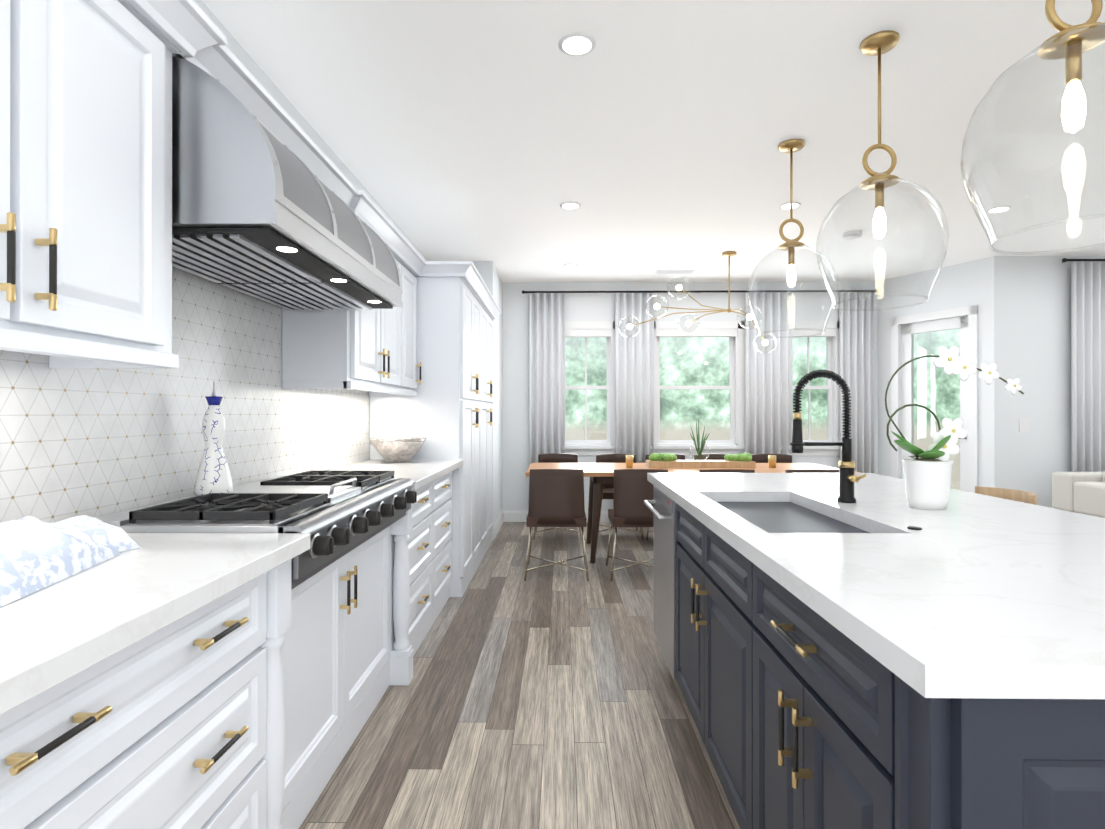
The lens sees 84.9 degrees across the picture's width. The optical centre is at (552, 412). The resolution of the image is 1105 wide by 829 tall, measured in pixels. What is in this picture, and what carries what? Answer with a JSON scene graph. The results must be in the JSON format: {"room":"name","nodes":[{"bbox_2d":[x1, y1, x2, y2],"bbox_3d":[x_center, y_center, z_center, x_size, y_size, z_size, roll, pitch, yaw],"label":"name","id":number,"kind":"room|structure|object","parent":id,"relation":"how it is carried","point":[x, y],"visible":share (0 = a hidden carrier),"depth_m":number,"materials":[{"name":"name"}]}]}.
{"room":"kitchen","nodes":[
{"label":"kitchen","id":0,"kind":"room"},
{"bbox_2d":[194,0,427,469],"bbox_3d":[-1.329,-0.124,2.293,0.150,2.700,9.370,0,0,1],"label":"wall","id":1,"kind":"structure","parent":0,"point":[244,58],"depth_m":2.85,"materials":[{"name":"white paint"}]},
{"bbox_2d":[0,0,191,359],"bbox_3d":[-1.103,-0.569,1.090,0.322,0.845,0.870,0,0,1],"label":"upper cabinet","id":2,"kind":"object","parent":1,"relation":"attached to","point":[94,229],"depth_m":1.24,"materials":[{"name":"white wood"}]},
{"bbox_2d":[0,267,368,522],"bbox_3d":[-1.264,-0.293,1.417,0.006,1.205,5.220,0,0,1],"label":"tile backsplash","id":3,"kind":"structure","parent":1,"relation":"attached to","point":[89,442],"depth_m":2.00,"materials":[{"name":"tile"}]},
{"bbox_2d":[172,56,402,309],"bbox_3d":[-0.970,-0.716,2.144,0.559,0.517,1.216,0,0,1],"label":"hood vent","id":4,"kind":"object","parent":1,"relation":"attached to","point":[259,211],"depth_m":1.71,"materials":[{"name":"silver metal"}]},
{"bbox_2d":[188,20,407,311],"bbox_3d":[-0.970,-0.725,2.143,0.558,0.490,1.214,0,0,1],"label":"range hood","id":5,"kind":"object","parent":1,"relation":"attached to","point":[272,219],"depth_m":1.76,"materials":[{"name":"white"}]},
{"bbox_2d":[282,312,403,391],"bbox_3d":[-1.071,-0.565,3.189,0.322,0.845,0.850,0,0,1],"label":"upper cabinet","id":6,"kind":"object","parent":1,"relation":"attached to","point":[362,351],"depth_m":2.77,"materials":[{"name":"white wood"}]},
{"bbox_2d":[404,252,419,391],"bbox_3d":[-1.061,-0.564,3.819,0.322,0.845,0.410,0,0,1],"label":"upper cabinet","id":7,"kind":"object","parent":1,"relation":"attached to","point":[412,317],"depth_m":3.89,"materials":[{"name":"white wood"}]},
{"bbox_2d":[472,261,502,524],"bbox_3d":[-0.881,-0.117,6.343,0.620,2.700,0.957,0,0,1],"label":"wall","id":8,"kind":"structure","parent":0,"point":[489,273],"depth_m":6.29,"materials":[{"name":"white paint"}]},
{"bbox_2d":[493,511,503,539],"bbox_3d":[-0.567,1.171,6.312,0.019,0.125,0.937,0,0,1],"label":"baseboard","id":9,"kind":"structure","parent":8,"relation":"attached to","point":[496,527],"depth_m":6.25,"materials":[{"name":"white"}]},
{"bbox_2d":[299,522,739,828],"bbox_3d":[2.959,1.276,2.450,8.820,0.100,9.820,0,0,1],"label":"floor","id":10,"kind":"structure","parent":0,"point":[549,697],"depth_m":2.41,"materials":[{"name":"brown wood"}]},
{"bbox_2d":[0,556,299,828],"bbox_3d":[-0.970,0.787,1.075,0.590,0.876,0.950,0,0,1],"label":"base cabinet","id":11,"kind":"object","parent":10,"relation":"on","point":[240,656],"depth_m":1.14,"materials":[{"name":"white wood"}]},
{"bbox_2d":[0,532,311,719],"bbox_3d":[-0.959,0.327,0.177,0.638,0.040,2.752,0,0,1],"label":"countertop","id":12,"kind":"structure","parent":11,"relation":"on","point":[54,634],"depth_m":1.01,"materials":[{"name":"white stone"}]},
{"bbox_2d":[0,515,141,606],"bbox_3d":[-1.072,0.257,1.190,0.325,0.102,0.568,0,0,-9],"label":"towel","id":13,"kind":"object","parent":12,"relation":"on","point":[36,554],"visible":1,"depth_m":1.15,"materials":[{"name":"white fabric"}]},
{"bbox_2d":[212,508,415,825],"bbox_3d":[-0.953,0.838,2.136,0.590,0.776,1.329,0,0,1],"label":"base cabinet","id":14,"kind":"object","parent":10,"relation":"on","point":[358,577],"depth_m":2.09,"materials":[{"name":"white wood"}]},
{"bbox_2d":[194,382,233,495],"bbox_3d":[-1.162,0.087,2.075,0.120,0.388,0.120,0,0,1],"label":"bottle","id":15,"kind":"object","parent":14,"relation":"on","point":[213,474],"visible":0.98,"depth_m":2.05,"materials":[{"name":"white ceramic"}]},
{"bbox_2d":[272,468,459,650],"bbox_3d":[-0.934,0.791,3.370,0.590,0.876,1.300,0,0,1],"label":"base cabinet","id":16,"kind":"object","parent":10,"relation":"on","point":[437,506],"depth_m":3.27,"materials":[{"name":"white wood"}]},
{"bbox_2d":[276,460,463,491],"bbox_3d":[-0.916,0.333,3.370,0.626,0.040,1.302,0,0,1],"label":"countertop","id":17,"kind":"structure","parent":16,"relation":"on","point":[414,474],"depth_m":2.70,"materials":[{"name":"white stone"}]},
{"bbox_2d":[368,437,426,461],"bbox_3d":[-0.980,0.238,3.832,0.360,0.150,0.360,0,0,1],"label":"bowl","id":18,"kind":"object","parent":17,"relation":"on","point":[397,449],"visible":1,"depth_m":3.73,"materials":[{"name":"beige stone"}]},
{"bbox_2d":[369,260,483,596],"bbox_3d":[-0.901,0.123,4.481,0.622,2.216,0.920,0,0,1],"label":"tall cabinet","id":19,"kind":"object","parent":10,"relation":"on","point":[447,410],"depth_m":4.02,"materials":[{"name":"white wood"}]},
{"bbox_2d":[484,296,495,555],"bbox_3d":[-0.887,0.124,5.401,0.622,2.216,0.921,0,0,1],"label":"tall cabinet","id":20,"kind":"object","parent":10,"relation":"on","point":[489,312],"depth_m":5.41,"materials":[{"name":"white wood"}]},
{"bbox_2d":[524,469,588,580],"bbox_3d":[0.033,0.826,4.636,0.476,0.812,0.476,0,0,1],"label":"chair","id":21,"kind":"object","parent":10,"relation":"on","point":[556,497],"visible":1,"depth_m":4.45,"materials":[{"name":"brown leather"}]},
{"bbox_2d":[533,453,581,539],"bbox_3d":[0.055,0.828,6.066,0.476,0.812,0.476,0,0,1],"label":"chair","id":22,"kind":"object","parent":10,"relation":"on","point":[557,458],"visible":0.23,"depth_m":6.19,"materials":[{"name":"brown leather"}]},
{"bbox_2d":[596,453,643,539],"bbox_3d":[0.644,0.828,6.056,0.476,0.812,0.476,0,0,1],"label":"chair","id":23,"kind":"object","parent":10,"relation":"on","point":[608,490],"visible":0.21,"depth_m":6.18,"materials":[{"name":"brown leather"}]},
{"bbox_2d":[606,469,667,580],"bbox_3d":[0.662,0.826,4.626,0.476,0.812,0.476,0,0,1],"label":"chair","id":24,"kind":"object","parent":10,"relation":"on","point":[633,489],"visible":0.67,"depth_m":4.44,"materials":[{"name":"brown leather"}]},
{"bbox_2d":[648,485,667,664],"bbox_3d":[0.893,0.790,2.819,0.762,0.876,0.590,0,0,1],"label":"dishwasher","id":25,"kind":"object","parent":10,"relation":"on","point":[659,508],"depth_m":2.86,"materials":[{"name":"grey"}]},
{"bbox_2d":[640,453,684,539],"bbox_3d":[1.145,0.828,6.049,0.476,0.812,0.476,0,0,1],"label":"chair","id":26,"kind":"object","parent":10,"relation":"on","point":[680,456],"visible":0.08,"depth_m":6.15,"materials":[{"name":"brown leather"}]},
{"bbox_2d":[526,463,859,563],"bbox_3d":[1.128,0.857,5.294,2.670,0.752,0.950,0,0,1],"label":"dining table","id":27,"kind":"object","parent":10,"relation":"on","point":[599,474],"visible":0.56,"depth_m":5.17,"materials":[{"name":"brown wood"}]},
{"bbox_2d":[626,419,775,467],"bbox_3d":[1.293,0.271,5.317,1.308,0.420,0.201,0,0,1],"label":"centerpiece tray","id":28,"kind":"object","parent":27,"relation":"on","point":[669,460],"visible":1,"depth_m":5.23,"materials":[{"name":"brown wood"}]},
{"bbox_2d":[668,501,735,816],"bbox_3d":[0.892,0.788,2.013,0.784,0.876,1.022,0,0,1],"label":"base cabinet","id":29,"kind":"object","parent":10,"relation":"on","point":[701,569],"depth_m":1.98,"materials":[{"name":"grey"}]},
{"bbox_2d":[694,453,733,459],"bbox_3d":[1.644,0.828,6.041,0.476,0.812,0.476,0,0,1],"label":"chair","id":30,"kind":"object","parent":10,"relation":"on","point":[714,456],"visible":0.06,"depth_m":6.18,"materials":[{"name":"brown leather"}]},
{"bbox_2d":[699,469,754,472],"bbox_3d":[1.302,0.826,4.616,0.476,0.812,0.476,0,0,1],"label":"chair","id":31,"kind":"object","parent":10,"relation":"on","point":[726,471],"visible":0.04,"depth_m":4.45,"materials":[{"name":"brown leather"}]},
{"bbox_2d":[751,453,791,462],"bbox_3d":[2.224,0.828,6.032,0.476,0.812,0.476,0,0,1],"label":"chair","id":32,"kind":"object","parent":10,"relation":"on","point":[763,458],"visible":0.15,"depth_m":6.16,"materials":[{"name":"brown leather"}]},
{"bbox_2d":[785,469,838,472],"bbox_3d":[1.942,0.826,4.606,0.476,0.812,0.476,0,0,1],"label":"chair","id":33,"kind":"object","parent":10,"relation":"on","point":[812,471],"visible":0.06,"depth_m":4.44,"materials":[{"name":"brown leather"}]},
{"bbox_2d":[736,553,1104,828],"bbox_3d":[0.879,0.787,1.146,0.784,0.876,0.793,0,0,1],"label":"base cabinet","id":34,"kind":"object","parent":10,"relation":"on","point":[826,738],"depth_m":0.93,"materials":[{"name":"grey"}]},
{"bbox_2d":[648,473,1104,700],"bbox_3d":[0.699,0.330,1.929,0.453,0.040,2.392,0,0,1],"label":"countertop","id":35,"kind":"structure","parent":34,"relation":"on","point":[950,623],"depth_m":0.98,"materials":[{"name":"white stone"}]},
{"bbox_2d":[712,497,879,532],"bbox_3d":[0.744,0.456,1.962,0.373,0.236,0.833,0,0,1],"label":"sink","id":36,"kind":"object","parent":35,"relation":"in","point":[774,514],"depth_m":2.03,"materials":[{"name":"silver metal"}]},
{"bbox_2d":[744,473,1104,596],"bbox_3d":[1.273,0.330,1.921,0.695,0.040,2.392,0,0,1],"label":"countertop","id":37,"kind":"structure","parent":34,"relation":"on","point":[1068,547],"depth_m":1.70,"materials":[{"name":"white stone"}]},
{"bbox_2d":[790,369,865,502],"bbox_3d":[0.936,0.081,2.064,0.224,0.459,0.117,0,0,1],"label":"spring faucet","id":38,"kind":"object","parent":37,"relation":"on","point":[848,478],"visible":1,"depth_m":2.08,"materials":[{"name":"matte black metal"},{"name":"satin brass"}]},
{"bbox_2d":[885,345,1023,509],"bbox_3d":[1.314,0.046,1.946,0.451,0.527,0.188,0,0,1],"label":"orchid pot","id":39,"kind":"object","parent":37,"relation":"on","point":[927,477],"visible":1,"depth_m":1.95,"materials":[{"name":"white ceramic"}]},
{"bbox_2d":[975,486,1036,504],"bbox_3d":[1.773,0.777,2.509,0.375,0.902,0.370,0,0,1],"label":"bar stool","id":40,"kind":"object","parent":10,"relation":"on","point":[1020,496],"visible":0.15,"depth_m":2.56,"materials":[{"name":"brown wood"}]},
{"bbox_2d":[1052,471,1104,517],"bbox_3d":[5.399,0.855,4.718,2.210,0.750,0.970,0,0,1],"label":"sofa","id":41,"kind":"object","parent":10,"relation":"on","point":[1080,492],"visible":0.56,"depth_m":5.00,"materials":[{"name":"white fabric"}]},
{"bbox_2d":[202,0,1104,281],"bbox_3d":[2.956,-1.524,2.254,8.820,0.100,9.420,0,0,1],"label":"ceiling","id":42,"kind":"structure","parent":0,"point":[650,136],"depth_m":3.09,"materials":[{"name":"white paint"}]},
{"bbox_2d":[560,202,580,208],"bbox_3d":[0.127,-1.466,4.288,0.149,0.006,0.149,0,0,-38],"label":"recessed light","id":43,"kind":"object","parent":42,"relation":"in","point":[566,205],"depth_m":4.27,"materials":[{"name":"white"}]},
{"bbox_2d":[558,33,595,56],"bbox_3d":[0.098,-1.469,2.418,0.149,0.006,0.149,0,0,-38],"label":"recessed light","id":44,"kind":"object","parent":42,"relation":"in","point":[577,44],"depth_m":2.41,"materials":[{"name":"white plastic"}]},
{"bbox_2d":[655,270,695,273],"bbox_3d":[1.246,-1.447,6.148,0.389,0.039,0.136,0,0,1],"label":"ceiling vent","id":45,"kind":"object","parent":42,"relation":"in","point":[658,271],"depth_m":6.26,"materials":[{"name":"white"}]},
{"bbox_2d":[618,251,776,353],"bbox_3d":[1.362,-1.010,5.569,1.500,0.914,0.710,0,0,1],"label":"dining chandelier","id":46,"kind":"object","parent":42,"relation":"hanging from","point":[728,254],"visible":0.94,"depth_m":5.56,"materials":[{"name":"gold metal"}]},
{"bbox_2d":[779,202,800,209],"bbox_3d":[1.687,-1.466,4.294,0.149,0.006,0.149,0,0,-8],"label":"recessed light","id":47,"kind":"object","parent":42,"relation":"in","point":[786,206],"depth_m":4.28,"materials":[{"name":"white plastic"}]},
{"bbox_2d":[747,139,837,337],"bbox_3d":[1.312,-0.950,3.319,0.464,1.043,0.464,0,0,1],"label":"pendant light","id":48,"kind":"object","parent":42,"relation":"hanging from","point":[791,147],"visible":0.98,"depth_m":3.31,"materials":[{"name":"clear glass"}]},
{"bbox_2d":[843,231,861,239],"bbox_3d":[2.416,-1.449,4.888,0.176,0.039,0.222,0,0,1],"label":"ceiling vent","id":49,"kind":"object","parent":42,"relation":"in","point":[850,236],"depth_m":4.91,"materials":[{"name":"white metal"}]},
{"bbox_2d":[816,30,948,310],"bbox_3d":[1.298,-0.951,2.399,0.464,1.043,0.464,0,0,1],"label":"pendant light","id":50,"kind":"object","parent":42,"relation":"hanging from","point":[879,43],"visible":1,"depth_m":2.39,"materials":[{"name":"clear glass"}]},
{"bbox_2d":[986,206,1011,212],"bbox_3d":[3.229,-1.465,4.370,0.149,0.006,0.149,0,0,-23],"label":"recessed light","id":51,"kind":"object","parent":42,"relation":"in","point":[1001,208],"depth_m":4.36,"materials":[{"name":"white"}]},
{"bbox_2d":[960,0,1104,254],"bbox_3d":[1.284,-0.953,1.489,0.464,1.043,0.464,0,0,1],"label":"pendant light","id":52,"kind":"object","parent":42,"relation":"hanging from","point":[1069,44],"visible":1,"depth_m":1.49,"materials":[{"name":"clear glass"}]},
{"bbox_2d":[502,281,877,510],"bbox_3d":[1.227,-0.116,6.864,4.820,2.700,0.150,0,0,1],"label":"wall","id":53,"kind":"structure","parent":0,"point":[578,307],"depth_m":6.80,"materials":[{"name":"white paint"}]},
{"bbox_2d":[504,511,609,521],"bbox_3d":[1.535,1.172,6.775,4.200,0.125,0.014,0,0,1],"label":"baseboard","id":54,"kind":"structure","parent":53,"relation":"attached to","point":[512,516],"depth_m":6.80,"materials":[{"name":"white"}]},
{"bbox_2d":[555,321,620,454],"bbox_3d":[0.382,-0.268,6.838,0.800,1.505,0.170,0,0,1],"label":"window","id":55,"kind":"structure","parent":53,"relation":"in","point":[591,329],"depth_m":6.80,"materials":[{"name":"white"}]},
{"bbox_2d":[651,321,744,455],"bbox_3d":[1.616,-0.268,6.818,1.130,1.505,0.170,0,0,1],"label":"window","id":56,"kind":"structure","parent":53,"relation":"in","point":[734,331],"depth_m":6.78,"materials":[{"name":"white glass"}]},
{"bbox_2d":[522,289,878,293],"bbox_3d":[1.635,-1.341,6.737,3.960,0.040,0.093,0,0,1],"label":"curtain rod","id":57,"kind":"object","parent":53,"relation":"attached to","point":[871,291],"visible":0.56,"depth_m":6.71,"materials":[{"name":"black metal"}]},
{"bbox_2d":[529,293,564,479],"bbox_3d":[-0.063,-0.054,6.734,0.404,2.535,0.074,0,0,1],"label":"curtain","id":58,"kind":"object","parent":57,"relation":"hanging from","point":[546,311],"depth_m":6.73,"materials":[{"name":"white fabric"}]},
{"bbox_2d":[615,293,653,462],"bbox_3d":[0.912,-0.054,6.719,0.434,2.535,0.074,0,0,1],"label":"curtain","id":59,"kind":"object","parent":57,"relation":"hanging from","point":[634,357],"depth_m":6.72,"materials":[{"name":"white fabric"}]},
{"bbox_2d":[745,292,792,462],"bbox_3d":[2.396,-0.054,6.696,0.524,2.535,0.074,0,0,1],"label":"curtain","id":60,"kind":"object","parent":57,"relation":"hanging from","point":[768,401],"depth_m":6.69,"materials":[{"name":"white fabric"}]},
{"bbox_2d":[839,292,874,473],"bbox_3d":[3.366,-0.054,6.681,0.384,2.535,0.074,0,0,1],"label":"curtain","id":61,"kind":"object","parent":57,"relation":"hanging from","point":[856,326],"depth_m":6.68,"materials":[{"name":"white fabric"}]},
{"bbox_2d":[781,321,839,455],"bbox_3d":[2.906,-0.268,6.798,0.750,1.505,0.170,0,0,1],"label":"window","id":62,"kind":"structure","parent":53,"relation":"in","point":[831,334],"depth_m":6.76,"materials":[{"name":"white"}]},
{"bbox_2d":[878,256,993,486],"bbox_3d":[3.943,-0.117,6.281,0.150,2.700,1.274,0,0,-25],"label":"wall","id":63,"kind":"structure","parent":0,"point":[966,284],"depth_m":6.06,"materials":[{"name":"white paint"}]},
{"bbox_2d":[891,305,977,492],"bbox_3d":[3.917,0.103,6.210,0.118,2.260,0.880,0,0,-25],"label":"door frame","id":64,"kind":"structure","parent":63,"relation":"attached to","point":[968,344],"depth_m":6.18,"materials":[{"name":"white painted wood"}]},
{"bbox_2d":[994,256,1104,507],"bbox_3d":[5.685,-0.118,5.725,3.070,2.700,0.150,0,0,1],"label":"wall","id":65,"kind":"structure","parent":0,"point":[1032,323],"depth_m":5.67,"materials":[{"name":"white paint"}]},
{"bbox_2d":[1019,419,1028,431],"bbox_3d":[4.419,0.122,5.663,0.080,0.120,0.011,0,0,1],"label":"switch plate","id":66,"kind":"object","parent":65,"relation":"attached to","point":[1023,425],"visible":1,"depth_m":5.66,"materials":[{"name":"white plastic"}]},
{"bbox_2d":[1062,258,1104,262],"bbox_3d":[5.828,-1.408,5.603,2.220,0.040,0.093,0,0,1],"label":"curtain rod","id":67,"kind":"object","parent":65,"relation":"attached to","point":[1064,259],"visible":1,"depth_m":5.58,"materials":[{"name":"black metal"}]},
{"bbox_2d":[1071,261,1104,471],"bbox_3d":[5.020,-0.088,5.585,0.444,2.600,0.074,0,0,1],"label":"curtain","id":68,"kind":"object","parent":67,"relation":"hanging from","point":[1088,363],"visible":0.69,"depth_m":5.53,"materials":[{"name":"white fabric"}]},
{"label":"outside","id":69,"kind":"structure","parent":0,"visible":0},
{"bbox_2d":[565,328,959,489],"bbox_3d":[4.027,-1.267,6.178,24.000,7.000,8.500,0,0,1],"label":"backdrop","id":70,"kind":"structure","parent":69,"point":[723,421],"depth_m":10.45,"materials":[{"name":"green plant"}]}
]}

